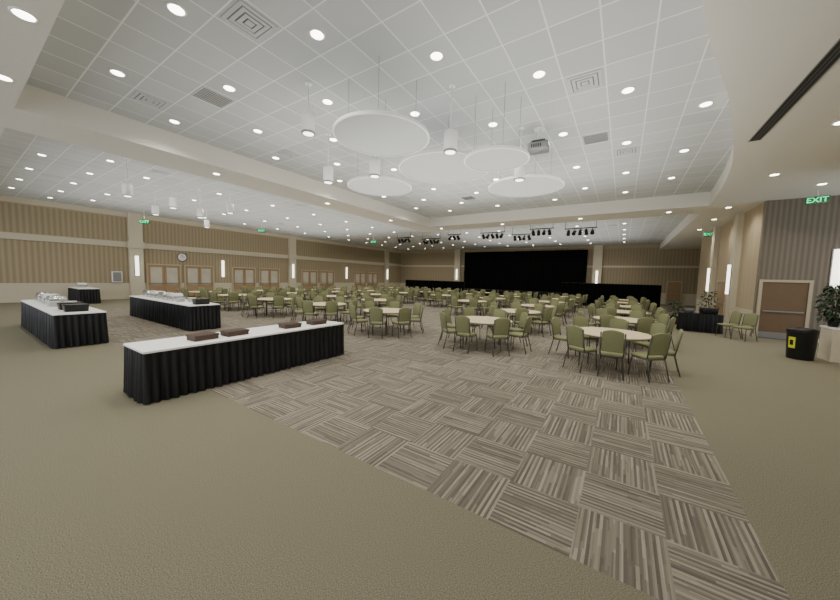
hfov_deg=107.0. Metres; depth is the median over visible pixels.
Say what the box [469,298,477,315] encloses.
banquet chair
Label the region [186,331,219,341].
box
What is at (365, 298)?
banquet chair
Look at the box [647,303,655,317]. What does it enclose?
banquet chair
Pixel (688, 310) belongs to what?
storage box
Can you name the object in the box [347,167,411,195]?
disc
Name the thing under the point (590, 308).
banquet chair
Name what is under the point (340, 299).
banquet chair
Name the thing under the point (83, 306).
tub
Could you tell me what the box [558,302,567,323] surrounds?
banquet chair
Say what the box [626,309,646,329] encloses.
banquet chair
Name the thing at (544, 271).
stage curtain
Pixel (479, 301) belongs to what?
banquet table
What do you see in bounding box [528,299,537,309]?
banquet chair
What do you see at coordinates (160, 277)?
door
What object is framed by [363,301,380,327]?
banquet chair
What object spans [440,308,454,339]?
banquet chair
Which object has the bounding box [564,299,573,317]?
banquet chair
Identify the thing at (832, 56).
ceiling vent
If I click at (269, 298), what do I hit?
banquet table
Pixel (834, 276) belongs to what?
wall sconce
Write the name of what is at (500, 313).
banquet chair
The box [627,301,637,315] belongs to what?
banquet chair
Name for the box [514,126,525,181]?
pendant light
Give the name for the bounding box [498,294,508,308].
banquet chair
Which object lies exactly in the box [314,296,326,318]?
banquet chair
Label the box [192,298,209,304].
tub
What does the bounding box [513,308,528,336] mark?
banquet chair
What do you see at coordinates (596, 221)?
bar
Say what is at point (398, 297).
banquet chair
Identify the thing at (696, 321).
side table
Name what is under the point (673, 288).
door
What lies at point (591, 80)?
ceiling vent
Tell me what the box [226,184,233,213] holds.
pendant light
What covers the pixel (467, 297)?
banquet chair
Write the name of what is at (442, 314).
banquet chair
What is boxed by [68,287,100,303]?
buffet table
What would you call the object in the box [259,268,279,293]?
door
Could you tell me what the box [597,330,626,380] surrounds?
banquet chair
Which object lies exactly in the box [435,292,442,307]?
banquet chair
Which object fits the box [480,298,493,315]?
banquet chair
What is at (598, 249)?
trim
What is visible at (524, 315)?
banquet chair
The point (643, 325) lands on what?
banquet chair
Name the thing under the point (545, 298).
banquet chair
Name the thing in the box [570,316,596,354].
banquet chair
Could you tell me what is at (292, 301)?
banquet chair
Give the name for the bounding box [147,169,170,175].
ceiling vent
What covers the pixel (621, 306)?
banquet table
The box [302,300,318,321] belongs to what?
banquet chair
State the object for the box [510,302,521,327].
banquet chair
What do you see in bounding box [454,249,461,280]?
trim
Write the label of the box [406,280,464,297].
drape
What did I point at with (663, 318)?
banquet chair
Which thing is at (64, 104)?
ceiling
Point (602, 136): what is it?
ceiling vent
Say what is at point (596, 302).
banquet chair
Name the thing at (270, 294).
banquet chair
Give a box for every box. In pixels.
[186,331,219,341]
[219,328,249,336]
[278,322,301,328]
[306,319,326,324]
[684,308,693,312]
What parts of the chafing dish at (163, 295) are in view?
lid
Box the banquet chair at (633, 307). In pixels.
[626,305,642,316]
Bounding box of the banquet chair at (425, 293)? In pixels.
[424,292,433,306]
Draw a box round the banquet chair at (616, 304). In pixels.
[611,302,620,314]
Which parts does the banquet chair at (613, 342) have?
leg, seat, frame, backrest, leg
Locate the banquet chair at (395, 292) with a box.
[393,290,398,297]
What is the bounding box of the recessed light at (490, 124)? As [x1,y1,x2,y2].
[488,122,497,126]
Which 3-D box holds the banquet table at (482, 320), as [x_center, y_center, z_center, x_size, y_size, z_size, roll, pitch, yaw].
[1.850,0.948,9.128,1.650,0.761,1.650,4,5,26]
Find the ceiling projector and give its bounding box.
[527,126,549,154]
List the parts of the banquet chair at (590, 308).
backrest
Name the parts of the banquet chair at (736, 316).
seat, backrest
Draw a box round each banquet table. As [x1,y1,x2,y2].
[189,291,220,296]
[217,294,246,309]
[257,297,292,315]
[313,302,345,317]
[327,295,347,297]
[360,293,380,303]
[361,298,385,307]
[363,308,400,331]
[458,300,486,314]
[465,316,512,348]
[479,297,504,308]
[503,309,540,327]
[520,304,553,316]
[539,300,564,304]
[581,327,651,369]
[593,316,638,341]
[617,310,648,316]
[620,305,630,316]
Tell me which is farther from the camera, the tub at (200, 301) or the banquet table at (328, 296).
the banquet table at (328, 296)
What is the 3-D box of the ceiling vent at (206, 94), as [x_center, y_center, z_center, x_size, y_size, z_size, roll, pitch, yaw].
[-4.417,-4.312,6.644,0.620,0.014,0.620,4,5,33]
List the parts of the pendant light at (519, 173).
lamp shade, stem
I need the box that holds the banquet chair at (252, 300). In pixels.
[247,295,264,318]
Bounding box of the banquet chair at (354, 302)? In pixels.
[340,300,357,324]
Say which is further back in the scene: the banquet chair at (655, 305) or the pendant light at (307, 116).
the banquet chair at (655, 305)
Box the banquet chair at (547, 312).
[531,308,551,336]
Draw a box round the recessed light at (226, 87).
[222,84,235,91]
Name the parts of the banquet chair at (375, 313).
backrest, frame, seat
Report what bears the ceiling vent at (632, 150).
in the ceiling
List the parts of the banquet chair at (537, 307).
backrest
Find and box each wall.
[0,201,400,299]
[401,244,700,305]
[695,202,763,331]
[750,195,839,339]
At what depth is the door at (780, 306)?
11.39 m
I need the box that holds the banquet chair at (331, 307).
[324,301,337,321]
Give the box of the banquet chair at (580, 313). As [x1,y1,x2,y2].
[577,311,597,342]
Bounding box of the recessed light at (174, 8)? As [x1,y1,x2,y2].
[165,1,186,16]
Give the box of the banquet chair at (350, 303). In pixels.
[347,302,365,330]
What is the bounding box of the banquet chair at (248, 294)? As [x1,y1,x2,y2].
[246,293,262,313]
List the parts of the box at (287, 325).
box lid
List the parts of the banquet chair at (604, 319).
backrest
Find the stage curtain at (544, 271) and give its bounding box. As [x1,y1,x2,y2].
[464,250,587,291]
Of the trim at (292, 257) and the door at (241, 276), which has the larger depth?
the trim at (292, 257)
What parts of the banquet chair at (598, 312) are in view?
backrest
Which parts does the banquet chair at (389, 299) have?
backrest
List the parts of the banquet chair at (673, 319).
backrest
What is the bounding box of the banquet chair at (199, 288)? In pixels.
[197,287,205,298]
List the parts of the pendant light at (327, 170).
lamp shade, stem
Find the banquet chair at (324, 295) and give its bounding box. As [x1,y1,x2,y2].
[318,293,326,301]
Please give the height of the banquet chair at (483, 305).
0.987 m
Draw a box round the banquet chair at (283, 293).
[279,290,286,297]
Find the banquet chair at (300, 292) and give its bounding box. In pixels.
[297,290,304,299]
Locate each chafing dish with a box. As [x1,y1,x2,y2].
[35,292,53,300]
[40,293,58,302]
[45,295,67,302]
[76,283,87,286]
[142,289,157,296]
[149,290,164,297]
[157,291,172,298]
[166,292,183,300]
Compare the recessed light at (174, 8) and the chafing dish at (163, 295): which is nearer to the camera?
the recessed light at (174, 8)
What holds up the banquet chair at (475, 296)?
on the floor
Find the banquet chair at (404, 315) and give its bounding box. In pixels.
[392,307,411,337]
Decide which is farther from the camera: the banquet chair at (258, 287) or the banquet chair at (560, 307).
the banquet chair at (258, 287)
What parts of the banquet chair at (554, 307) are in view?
backrest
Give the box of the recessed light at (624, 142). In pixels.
[621,141,631,144]
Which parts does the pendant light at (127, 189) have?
stem, lamp shade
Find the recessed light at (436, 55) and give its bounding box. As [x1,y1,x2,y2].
[429,50,443,60]
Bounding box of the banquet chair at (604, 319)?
[597,315,616,345]
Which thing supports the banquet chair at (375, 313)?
on the floor
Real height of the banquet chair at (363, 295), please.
0.987 m
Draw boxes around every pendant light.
[122,157,132,196]
[151,185,158,214]
[169,175,176,208]
[197,189,203,217]
[204,204,209,227]
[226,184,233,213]
[301,81,314,136]
[323,133,332,183]
[369,156,379,177]
[443,83,457,154]
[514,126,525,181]
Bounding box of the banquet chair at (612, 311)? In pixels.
[604,307,616,315]
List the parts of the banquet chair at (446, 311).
backrest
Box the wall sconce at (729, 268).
[725,264,731,294]
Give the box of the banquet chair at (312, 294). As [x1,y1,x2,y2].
[310,291,321,307]
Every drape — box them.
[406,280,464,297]
[561,282,661,309]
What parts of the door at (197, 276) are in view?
glass, glass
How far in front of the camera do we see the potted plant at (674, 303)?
14.99 m
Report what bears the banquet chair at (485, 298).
on the floor
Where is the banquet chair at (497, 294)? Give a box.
[495,293,502,304]
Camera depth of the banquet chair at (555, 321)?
8.20 m
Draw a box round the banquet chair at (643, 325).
[627,317,654,350]
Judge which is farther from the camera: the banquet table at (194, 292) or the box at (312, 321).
the banquet table at (194, 292)
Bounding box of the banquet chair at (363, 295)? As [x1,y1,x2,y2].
[361,294,368,310]
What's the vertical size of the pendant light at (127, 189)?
1.258 m
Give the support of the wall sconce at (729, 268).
attached to the wall at (750, 239)
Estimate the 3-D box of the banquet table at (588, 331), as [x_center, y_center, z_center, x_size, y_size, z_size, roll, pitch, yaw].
[4.505,1.145,7.407,1.650,0.761,1.650,-2,6,-41]
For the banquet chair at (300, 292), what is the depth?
18.25 m
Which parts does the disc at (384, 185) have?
disc panel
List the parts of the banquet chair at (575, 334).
backrest, frame, seat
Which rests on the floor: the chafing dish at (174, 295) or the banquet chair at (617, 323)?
the banquet chair at (617, 323)
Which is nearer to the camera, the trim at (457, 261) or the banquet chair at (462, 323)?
the banquet chair at (462, 323)
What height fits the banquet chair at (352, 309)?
0.987 m
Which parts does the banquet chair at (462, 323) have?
backrest, frame, seat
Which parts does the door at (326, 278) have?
glass, glass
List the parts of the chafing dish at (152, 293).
lid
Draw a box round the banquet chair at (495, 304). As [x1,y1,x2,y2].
[490,302,497,308]
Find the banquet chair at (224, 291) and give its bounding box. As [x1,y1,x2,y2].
[220,288,227,304]
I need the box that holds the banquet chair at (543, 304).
[532,303,545,325]
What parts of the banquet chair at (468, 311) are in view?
backrest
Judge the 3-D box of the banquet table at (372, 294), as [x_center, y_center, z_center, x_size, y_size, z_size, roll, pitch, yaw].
[-3.081,-0.009,20.322,1.650,0.761,1.650,2,4,3]
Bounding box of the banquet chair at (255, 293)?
[245,291,259,309]
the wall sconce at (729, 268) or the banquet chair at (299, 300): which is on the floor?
the banquet chair at (299, 300)
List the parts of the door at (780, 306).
handle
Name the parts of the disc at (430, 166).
disc panel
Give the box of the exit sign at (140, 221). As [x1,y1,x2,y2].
[139,219,149,223]
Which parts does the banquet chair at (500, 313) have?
backrest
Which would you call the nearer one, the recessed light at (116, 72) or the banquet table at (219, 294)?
the recessed light at (116, 72)
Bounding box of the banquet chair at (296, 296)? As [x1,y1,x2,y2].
[286,295,301,316]
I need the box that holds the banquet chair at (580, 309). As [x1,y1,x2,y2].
[577,308,596,326]
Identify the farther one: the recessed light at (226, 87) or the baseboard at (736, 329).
the baseboard at (736, 329)
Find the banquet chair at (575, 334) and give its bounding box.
[562,325,596,372]
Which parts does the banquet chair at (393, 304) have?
seat, backrest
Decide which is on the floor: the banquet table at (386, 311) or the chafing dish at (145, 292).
the banquet table at (386, 311)
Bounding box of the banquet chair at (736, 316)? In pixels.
[715,311,742,337]
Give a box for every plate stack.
[47,301,60,306]
[176,298,185,301]
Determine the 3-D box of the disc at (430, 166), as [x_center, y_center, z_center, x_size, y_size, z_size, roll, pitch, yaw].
[0.628,-3.823,8.005,2.340,0.925,2.340,4,5,33]
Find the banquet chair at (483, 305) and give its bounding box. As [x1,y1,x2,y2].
[481,303,488,327]
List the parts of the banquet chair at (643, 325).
backrest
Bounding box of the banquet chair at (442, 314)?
[438,312,460,348]
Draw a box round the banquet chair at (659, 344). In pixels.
[628,333,671,382]
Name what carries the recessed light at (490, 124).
in the ceiling
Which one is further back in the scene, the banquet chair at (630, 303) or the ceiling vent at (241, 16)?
the banquet chair at (630, 303)
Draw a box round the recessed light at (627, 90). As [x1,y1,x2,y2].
[620,86,635,93]
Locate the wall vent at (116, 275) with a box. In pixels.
[111,271,122,281]
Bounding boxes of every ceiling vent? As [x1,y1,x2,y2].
[129,90,170,109]
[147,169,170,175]
[190,86,234,108]
[220,0,277,41]
[275,149,301,158]
[460,196,476,199]
[566,69,602,94]
[581,131,609,144]
[615,146,638,156]
[748,38,839,141]
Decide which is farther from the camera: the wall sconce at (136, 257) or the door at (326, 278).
the door at (326, 278)
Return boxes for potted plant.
[666,301,682,323]
[697,291,719,310]
[812,283,839,326]
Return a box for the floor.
[0,290,839,599]
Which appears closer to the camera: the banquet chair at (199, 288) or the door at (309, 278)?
the banquet chair at (199, 288)
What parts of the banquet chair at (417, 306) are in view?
backrest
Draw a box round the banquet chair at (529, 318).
[507,316,531,353]
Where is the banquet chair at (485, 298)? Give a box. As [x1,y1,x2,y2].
[478,296,489,310]
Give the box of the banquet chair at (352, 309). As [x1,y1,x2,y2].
[348,305,368,335]
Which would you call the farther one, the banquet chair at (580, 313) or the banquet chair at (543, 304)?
the banquet chair at (543, 304)
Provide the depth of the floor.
3.13 m
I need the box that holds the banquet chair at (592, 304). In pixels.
[589,303,594,322]
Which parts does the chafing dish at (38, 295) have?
lid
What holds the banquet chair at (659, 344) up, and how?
on the floor
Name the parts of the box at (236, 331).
box lid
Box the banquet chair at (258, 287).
[256,286,262,294]
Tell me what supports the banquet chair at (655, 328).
on the floor
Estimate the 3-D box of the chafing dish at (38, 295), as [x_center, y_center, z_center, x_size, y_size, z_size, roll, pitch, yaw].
[-12.412,-0.127,10.308,0.624,0.292,0.395,4,5,32]
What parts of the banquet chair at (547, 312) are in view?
seat, backrest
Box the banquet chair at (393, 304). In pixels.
[387,301,399,327]
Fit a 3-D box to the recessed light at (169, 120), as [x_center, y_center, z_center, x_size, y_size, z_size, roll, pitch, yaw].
[-6.113,-4.437,7.744,0.248,0.014,0.248,4,5,33]
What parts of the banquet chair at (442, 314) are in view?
backrest, seat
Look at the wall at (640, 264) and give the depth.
30.87 m
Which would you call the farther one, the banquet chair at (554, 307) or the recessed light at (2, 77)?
the banquet chair at (554, 307)
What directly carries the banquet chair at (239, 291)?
on the floor
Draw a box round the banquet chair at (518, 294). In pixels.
[516,293,521,303]
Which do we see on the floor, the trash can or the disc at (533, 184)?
the trash can
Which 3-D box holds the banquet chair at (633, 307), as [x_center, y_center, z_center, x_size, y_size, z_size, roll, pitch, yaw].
[9.237,0.712,13.434,0.543,0.987,0.466,-2,5,-37]
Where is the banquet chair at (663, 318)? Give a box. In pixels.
[657,313,669,325]
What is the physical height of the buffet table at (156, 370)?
0.765 m
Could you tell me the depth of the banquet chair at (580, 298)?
19.30 m
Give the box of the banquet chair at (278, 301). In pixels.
[272,296,284,317]
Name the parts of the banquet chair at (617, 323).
backrest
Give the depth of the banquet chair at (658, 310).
12.58 m
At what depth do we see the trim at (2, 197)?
21.59 m
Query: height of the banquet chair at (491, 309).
0.987 m
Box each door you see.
[146,263,181,292]
[184,265,213,295]
[232,267,255,293]
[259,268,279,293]
[301,270,317,292]
[319,270,333,290]
[354,272,365,289]
[367,272,377,288]
[665,281,682,304]
[715,280,726,322]
[753,279,813,339]
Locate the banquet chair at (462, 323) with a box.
[453,315,477,353]
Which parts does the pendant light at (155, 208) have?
lamp shade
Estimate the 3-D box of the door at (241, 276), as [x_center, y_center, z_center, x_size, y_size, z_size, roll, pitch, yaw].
[-15.204,-1.633,26.931,0.120,2.390,2.010,4,5,33]
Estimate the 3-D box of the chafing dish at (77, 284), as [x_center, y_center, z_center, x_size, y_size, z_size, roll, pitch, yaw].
[-19.560,-0.882,17.981,0.624,0.292,0.395,4,5,34]
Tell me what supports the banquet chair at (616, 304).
on the floor
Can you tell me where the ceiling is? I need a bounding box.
[0,0,839,250]
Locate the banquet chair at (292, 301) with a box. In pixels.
[290,299,305,321]
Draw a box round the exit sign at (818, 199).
[805,189,830,204]
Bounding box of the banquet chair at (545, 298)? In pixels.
[540,296,547,303]
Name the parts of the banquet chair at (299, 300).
backrest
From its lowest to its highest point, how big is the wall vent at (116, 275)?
0.700 m
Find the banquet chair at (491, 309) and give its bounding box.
[488,306,496,316]
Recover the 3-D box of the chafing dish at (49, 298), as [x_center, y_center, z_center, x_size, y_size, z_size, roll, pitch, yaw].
[-10.905,-0.015,9.331,0.624,0.292,0.395,4,5,33]
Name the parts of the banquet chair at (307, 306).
backrest, seat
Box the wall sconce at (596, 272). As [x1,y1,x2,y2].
[595,270,598,282]
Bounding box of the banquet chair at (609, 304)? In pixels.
[605,303,619,316]
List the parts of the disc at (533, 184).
disc panel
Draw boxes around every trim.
[0,195,401,252]
[0,232,400,266]
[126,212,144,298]
[288,235,296,291]
[384,249,389,286]
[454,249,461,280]
[592,245,603,282]
[706,227,720,307]
[723,213,744,328]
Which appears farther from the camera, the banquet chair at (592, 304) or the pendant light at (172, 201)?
the banquet chair at (592, 304)
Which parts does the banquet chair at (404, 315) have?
seat, frame, backrest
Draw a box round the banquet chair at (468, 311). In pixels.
[461,307,479,338]
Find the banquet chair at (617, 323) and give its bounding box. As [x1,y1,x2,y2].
[608,318,628,355]
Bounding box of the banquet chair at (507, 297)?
[499,296,510,307]
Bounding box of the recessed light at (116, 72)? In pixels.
[108,68,125,76]
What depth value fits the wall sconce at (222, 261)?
25.38 m
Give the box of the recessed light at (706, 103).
[698,101,713,107]
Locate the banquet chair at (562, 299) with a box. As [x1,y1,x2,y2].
[558,297,565,303]
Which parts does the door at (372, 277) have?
glass, glass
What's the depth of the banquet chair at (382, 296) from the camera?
16.88 m
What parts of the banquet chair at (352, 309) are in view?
backrest, seat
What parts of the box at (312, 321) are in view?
box lid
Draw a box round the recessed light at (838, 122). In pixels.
[831,121,839,125]
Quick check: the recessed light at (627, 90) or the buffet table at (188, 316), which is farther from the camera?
the buffet table at (188, 316)
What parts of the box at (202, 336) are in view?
box lid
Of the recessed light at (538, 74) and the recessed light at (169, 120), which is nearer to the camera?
the recessed light at (538, 74)
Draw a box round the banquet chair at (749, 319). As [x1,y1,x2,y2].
[730,313,758,341]
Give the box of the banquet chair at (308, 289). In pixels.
[304,287,311,294]
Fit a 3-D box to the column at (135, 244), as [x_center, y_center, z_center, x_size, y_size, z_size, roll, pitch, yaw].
[-18.968,-2.912,20.779,0.300,5.650,0.840,4,5,33]
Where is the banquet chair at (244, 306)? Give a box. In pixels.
[241,294,255,316]
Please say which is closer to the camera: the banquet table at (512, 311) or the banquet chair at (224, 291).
the banquet table at (512, 311)
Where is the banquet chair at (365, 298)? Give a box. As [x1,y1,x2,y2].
[364,297,373,315]
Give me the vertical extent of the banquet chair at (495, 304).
0.987 m
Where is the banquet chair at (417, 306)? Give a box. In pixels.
[403,303,421,328]
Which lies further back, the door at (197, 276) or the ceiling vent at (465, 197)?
the door at (197, 276)
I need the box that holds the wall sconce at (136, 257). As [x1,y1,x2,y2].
[134,255,139,275]
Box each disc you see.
[332,80,429,156]
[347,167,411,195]
[398,116,487,183]
[464,82,529,171]
[488,158,564,196]
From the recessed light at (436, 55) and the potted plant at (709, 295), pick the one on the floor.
the potted plant at (709, 295)
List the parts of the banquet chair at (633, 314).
backrest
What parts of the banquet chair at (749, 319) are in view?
seat, frame, backrest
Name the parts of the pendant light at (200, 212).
lamp shade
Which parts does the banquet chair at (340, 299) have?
backrest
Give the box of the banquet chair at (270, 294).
[265,292,276,312]
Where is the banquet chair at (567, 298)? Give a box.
[564,297,569,311]
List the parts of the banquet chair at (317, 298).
backrest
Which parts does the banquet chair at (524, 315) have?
seat, backrest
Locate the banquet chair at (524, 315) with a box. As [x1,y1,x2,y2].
[504,312,527,345]
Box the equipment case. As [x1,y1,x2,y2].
[699,307,718,313]
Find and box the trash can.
[785,327,819,360]
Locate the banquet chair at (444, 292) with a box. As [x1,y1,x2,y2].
[441,291,448,304]
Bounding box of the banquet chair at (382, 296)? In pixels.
[378,294,388,306]
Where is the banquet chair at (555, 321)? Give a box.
[548,317,575,357]
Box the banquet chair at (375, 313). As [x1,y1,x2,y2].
[368,307,385,337]
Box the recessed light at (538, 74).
[532,69,545,78]
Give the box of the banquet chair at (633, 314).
[628,310,644,329]
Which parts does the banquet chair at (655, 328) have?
seat, backrest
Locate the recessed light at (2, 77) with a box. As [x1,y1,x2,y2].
[0,74,14,81]
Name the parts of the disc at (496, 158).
disc panel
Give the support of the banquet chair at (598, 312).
on the floor
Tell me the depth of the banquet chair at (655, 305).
14.64 m
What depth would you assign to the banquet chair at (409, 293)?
22.07 m
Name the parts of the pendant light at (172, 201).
lamp shade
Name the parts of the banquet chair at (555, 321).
backrest, frame, seat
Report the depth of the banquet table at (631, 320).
10.06 m
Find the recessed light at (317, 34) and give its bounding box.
[309,28,324,40]
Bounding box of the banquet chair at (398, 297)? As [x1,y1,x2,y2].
[396,295,401,303]
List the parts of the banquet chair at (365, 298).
backrest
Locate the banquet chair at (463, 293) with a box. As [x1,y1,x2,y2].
[459,291,465,303]
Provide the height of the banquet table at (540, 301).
0.761 m
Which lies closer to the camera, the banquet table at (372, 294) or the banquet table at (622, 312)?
the banquet table at (622, 312)
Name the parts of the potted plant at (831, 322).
pot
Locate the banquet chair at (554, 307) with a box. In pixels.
[540,306,556,332]
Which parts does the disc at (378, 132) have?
disc panel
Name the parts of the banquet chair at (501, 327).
seat, frame, backrest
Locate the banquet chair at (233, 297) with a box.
[228,292,239,311]
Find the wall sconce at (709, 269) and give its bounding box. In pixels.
[706,267,710,292]
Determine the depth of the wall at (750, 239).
13.36 m
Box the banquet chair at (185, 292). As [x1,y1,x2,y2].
[180,289,188,298]
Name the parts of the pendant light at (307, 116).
lamp shade, stem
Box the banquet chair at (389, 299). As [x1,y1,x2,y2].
[382,297,394,317]
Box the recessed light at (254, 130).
[253,129,262,132]
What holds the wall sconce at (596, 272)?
attached to the wall at (640, 264)
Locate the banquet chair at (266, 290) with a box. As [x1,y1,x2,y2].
[261,288,269,302]
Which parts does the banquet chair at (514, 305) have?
backrest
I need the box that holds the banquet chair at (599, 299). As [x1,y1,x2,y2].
[598,298,604,307]
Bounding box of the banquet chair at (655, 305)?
[647,304,656,315]
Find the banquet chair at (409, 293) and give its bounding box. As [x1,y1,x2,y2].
[404,290,412,303]
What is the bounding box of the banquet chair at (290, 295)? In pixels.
[283,293,295,311]
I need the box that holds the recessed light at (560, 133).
[558,132,568,135]
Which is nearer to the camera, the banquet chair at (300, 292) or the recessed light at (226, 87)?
the recessed light at (226, 87)
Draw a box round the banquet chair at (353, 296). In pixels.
[351,295,364,314]
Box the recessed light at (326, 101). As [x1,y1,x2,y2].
[322,98,333,104]
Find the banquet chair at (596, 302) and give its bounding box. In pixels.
[595,301,599,308]
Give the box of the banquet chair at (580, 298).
[574,297,582,310]
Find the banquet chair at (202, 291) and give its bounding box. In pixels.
[200,289,209,297]
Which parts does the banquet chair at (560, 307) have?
backrest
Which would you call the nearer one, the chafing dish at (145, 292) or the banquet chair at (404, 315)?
the banquet chair at (404, 315)
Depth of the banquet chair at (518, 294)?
23.02 m
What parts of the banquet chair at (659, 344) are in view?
seat, leg, frame, backrest, leg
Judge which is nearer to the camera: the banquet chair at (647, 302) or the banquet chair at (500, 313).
the banquet chair at (500, 313)
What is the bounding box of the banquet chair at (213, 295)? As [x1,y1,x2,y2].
[209,291,225,310]
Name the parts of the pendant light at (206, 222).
lamp shade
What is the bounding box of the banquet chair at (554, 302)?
[550,300,558,316]
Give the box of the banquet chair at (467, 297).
[465,295,472,306]
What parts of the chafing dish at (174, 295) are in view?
lid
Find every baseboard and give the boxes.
[0,289,382,302]
[695,311,749,335]
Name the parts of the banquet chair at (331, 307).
frame, backrest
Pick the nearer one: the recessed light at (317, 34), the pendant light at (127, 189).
the recessed light at (317, 34)
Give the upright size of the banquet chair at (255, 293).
0.987 m
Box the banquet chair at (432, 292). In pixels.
[430,291,438,304]
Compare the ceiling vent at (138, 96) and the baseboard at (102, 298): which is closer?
the ceiling vent at (138, 96)
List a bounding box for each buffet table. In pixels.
[21,300,108,348]
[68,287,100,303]
[123,321,343,404]
[130,295,220,330]
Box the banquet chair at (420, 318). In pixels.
[408,305,423,333]
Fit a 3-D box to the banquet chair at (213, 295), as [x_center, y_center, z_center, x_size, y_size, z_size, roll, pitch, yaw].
[-10.078,0.055,15.480,0.466,0.987,0.543,3,4,15]
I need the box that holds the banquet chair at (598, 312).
[595,308,607,324]
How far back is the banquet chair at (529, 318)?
8.34 m
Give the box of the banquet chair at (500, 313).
[486,309,506,341]
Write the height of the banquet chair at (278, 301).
0.987 m
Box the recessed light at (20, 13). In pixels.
[8,6,38,22]
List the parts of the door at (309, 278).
glass, glass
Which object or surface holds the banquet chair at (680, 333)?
on the floor
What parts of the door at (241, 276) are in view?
glass, glass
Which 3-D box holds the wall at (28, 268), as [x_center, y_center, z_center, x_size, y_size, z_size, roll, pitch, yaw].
[-14.296,-3.353,28.392,0.200,5.650,42.200,4,5,33]
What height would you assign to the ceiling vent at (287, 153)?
0.025 m
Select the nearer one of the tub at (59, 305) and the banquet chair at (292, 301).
the tub at (59, 305)
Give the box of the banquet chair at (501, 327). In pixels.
[485,318,510,356]
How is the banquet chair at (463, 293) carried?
on the floor
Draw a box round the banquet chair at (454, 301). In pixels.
[451,297,462,315]
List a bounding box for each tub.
[57,302,83,309]
[61,303,89,311]
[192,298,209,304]
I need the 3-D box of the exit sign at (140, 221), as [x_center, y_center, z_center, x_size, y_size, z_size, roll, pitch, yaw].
[-17.023,-5.143,19.189,0.500,0.865,0.058,-2,5,-36]
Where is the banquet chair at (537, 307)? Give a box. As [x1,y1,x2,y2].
[531,304,543,326]
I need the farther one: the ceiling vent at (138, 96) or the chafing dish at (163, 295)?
the chafing dish at (163, 295)
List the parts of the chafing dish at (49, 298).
lid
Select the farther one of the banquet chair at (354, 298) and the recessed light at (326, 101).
the banquet chair at (354, 298)
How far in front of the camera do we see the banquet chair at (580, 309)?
11.00 m
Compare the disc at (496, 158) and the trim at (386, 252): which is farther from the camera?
the trim at (386, 252)
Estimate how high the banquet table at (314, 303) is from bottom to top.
0.761 m
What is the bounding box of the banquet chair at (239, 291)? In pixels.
[232,289,242,307]
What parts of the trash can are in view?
bin lid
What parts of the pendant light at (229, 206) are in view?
lamp shade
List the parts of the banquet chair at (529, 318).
seat, frame, backrest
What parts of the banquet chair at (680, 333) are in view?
seat, frame, backrest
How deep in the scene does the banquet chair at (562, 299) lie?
18.22 m
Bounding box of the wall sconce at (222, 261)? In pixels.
[221,260,224,276]
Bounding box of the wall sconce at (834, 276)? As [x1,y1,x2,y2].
[828,248,839,288]
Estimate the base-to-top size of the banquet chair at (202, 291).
0.987 m
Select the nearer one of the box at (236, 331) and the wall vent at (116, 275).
the box at (236, 331)
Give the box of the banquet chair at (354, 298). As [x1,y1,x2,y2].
[343,298,357,319]
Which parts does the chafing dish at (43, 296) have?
lid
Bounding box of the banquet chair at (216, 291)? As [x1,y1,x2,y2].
[213,290,226,308]
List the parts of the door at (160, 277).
glass, glass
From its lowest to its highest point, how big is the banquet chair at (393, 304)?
0.987 m
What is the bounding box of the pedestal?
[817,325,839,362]
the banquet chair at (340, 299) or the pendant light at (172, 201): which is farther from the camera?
the banquet chair at (340, 299)
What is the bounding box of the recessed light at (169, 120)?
[168,119,180,123]
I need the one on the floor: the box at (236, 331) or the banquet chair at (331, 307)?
the banquet chair at (331, 307)
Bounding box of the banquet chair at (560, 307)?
[551,303,564,324]
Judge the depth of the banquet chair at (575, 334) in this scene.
6.79 m
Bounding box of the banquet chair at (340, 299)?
[336,296,344,314]
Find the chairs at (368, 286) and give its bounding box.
[352,285,450,296]
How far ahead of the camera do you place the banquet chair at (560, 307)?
13.50 m
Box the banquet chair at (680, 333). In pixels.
[649,329,682,376]
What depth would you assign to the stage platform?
33.92 m
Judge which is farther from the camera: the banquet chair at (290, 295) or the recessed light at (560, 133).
the banquet chair at (290, 295)
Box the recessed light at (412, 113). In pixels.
[409,111,419,116]
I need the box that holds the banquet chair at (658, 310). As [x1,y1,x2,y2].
[654,307,662,320]
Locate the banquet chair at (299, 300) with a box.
[295,297,305,320]
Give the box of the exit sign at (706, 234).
[703,230,712,236]
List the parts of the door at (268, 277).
glass, glass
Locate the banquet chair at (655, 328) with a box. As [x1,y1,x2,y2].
[631,323,667,365]
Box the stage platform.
[464,288,560,298]
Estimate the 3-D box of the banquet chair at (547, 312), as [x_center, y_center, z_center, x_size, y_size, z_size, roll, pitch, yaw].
[4.306,0.762,11.009,0.466,0.987,0.543,-1,5,-32]
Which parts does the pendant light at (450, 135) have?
lamp shade, stem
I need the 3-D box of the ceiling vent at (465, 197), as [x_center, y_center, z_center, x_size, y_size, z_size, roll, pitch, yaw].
[2.242,-4.710,14.379,0.620,0.014,0.620,4,5,33]
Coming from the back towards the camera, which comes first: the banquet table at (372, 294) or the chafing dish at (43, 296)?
the banquet table at (372, 294)
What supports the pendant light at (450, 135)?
hanging from the ceiling
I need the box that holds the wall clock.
[177,253,186,260]
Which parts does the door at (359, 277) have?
glass, glass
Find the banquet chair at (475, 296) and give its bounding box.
[474,295,481,310]
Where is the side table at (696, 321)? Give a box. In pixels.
[676,311,723,333]
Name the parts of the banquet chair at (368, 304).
backrest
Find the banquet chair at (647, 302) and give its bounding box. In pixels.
[643,300,649,310]
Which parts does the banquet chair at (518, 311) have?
backrest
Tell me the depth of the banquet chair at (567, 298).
19.04 m
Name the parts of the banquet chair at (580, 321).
backrest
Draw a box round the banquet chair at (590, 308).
[588,305,593,321]
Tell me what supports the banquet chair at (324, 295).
on the floor
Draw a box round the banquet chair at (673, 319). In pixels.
[649,317,675,347]

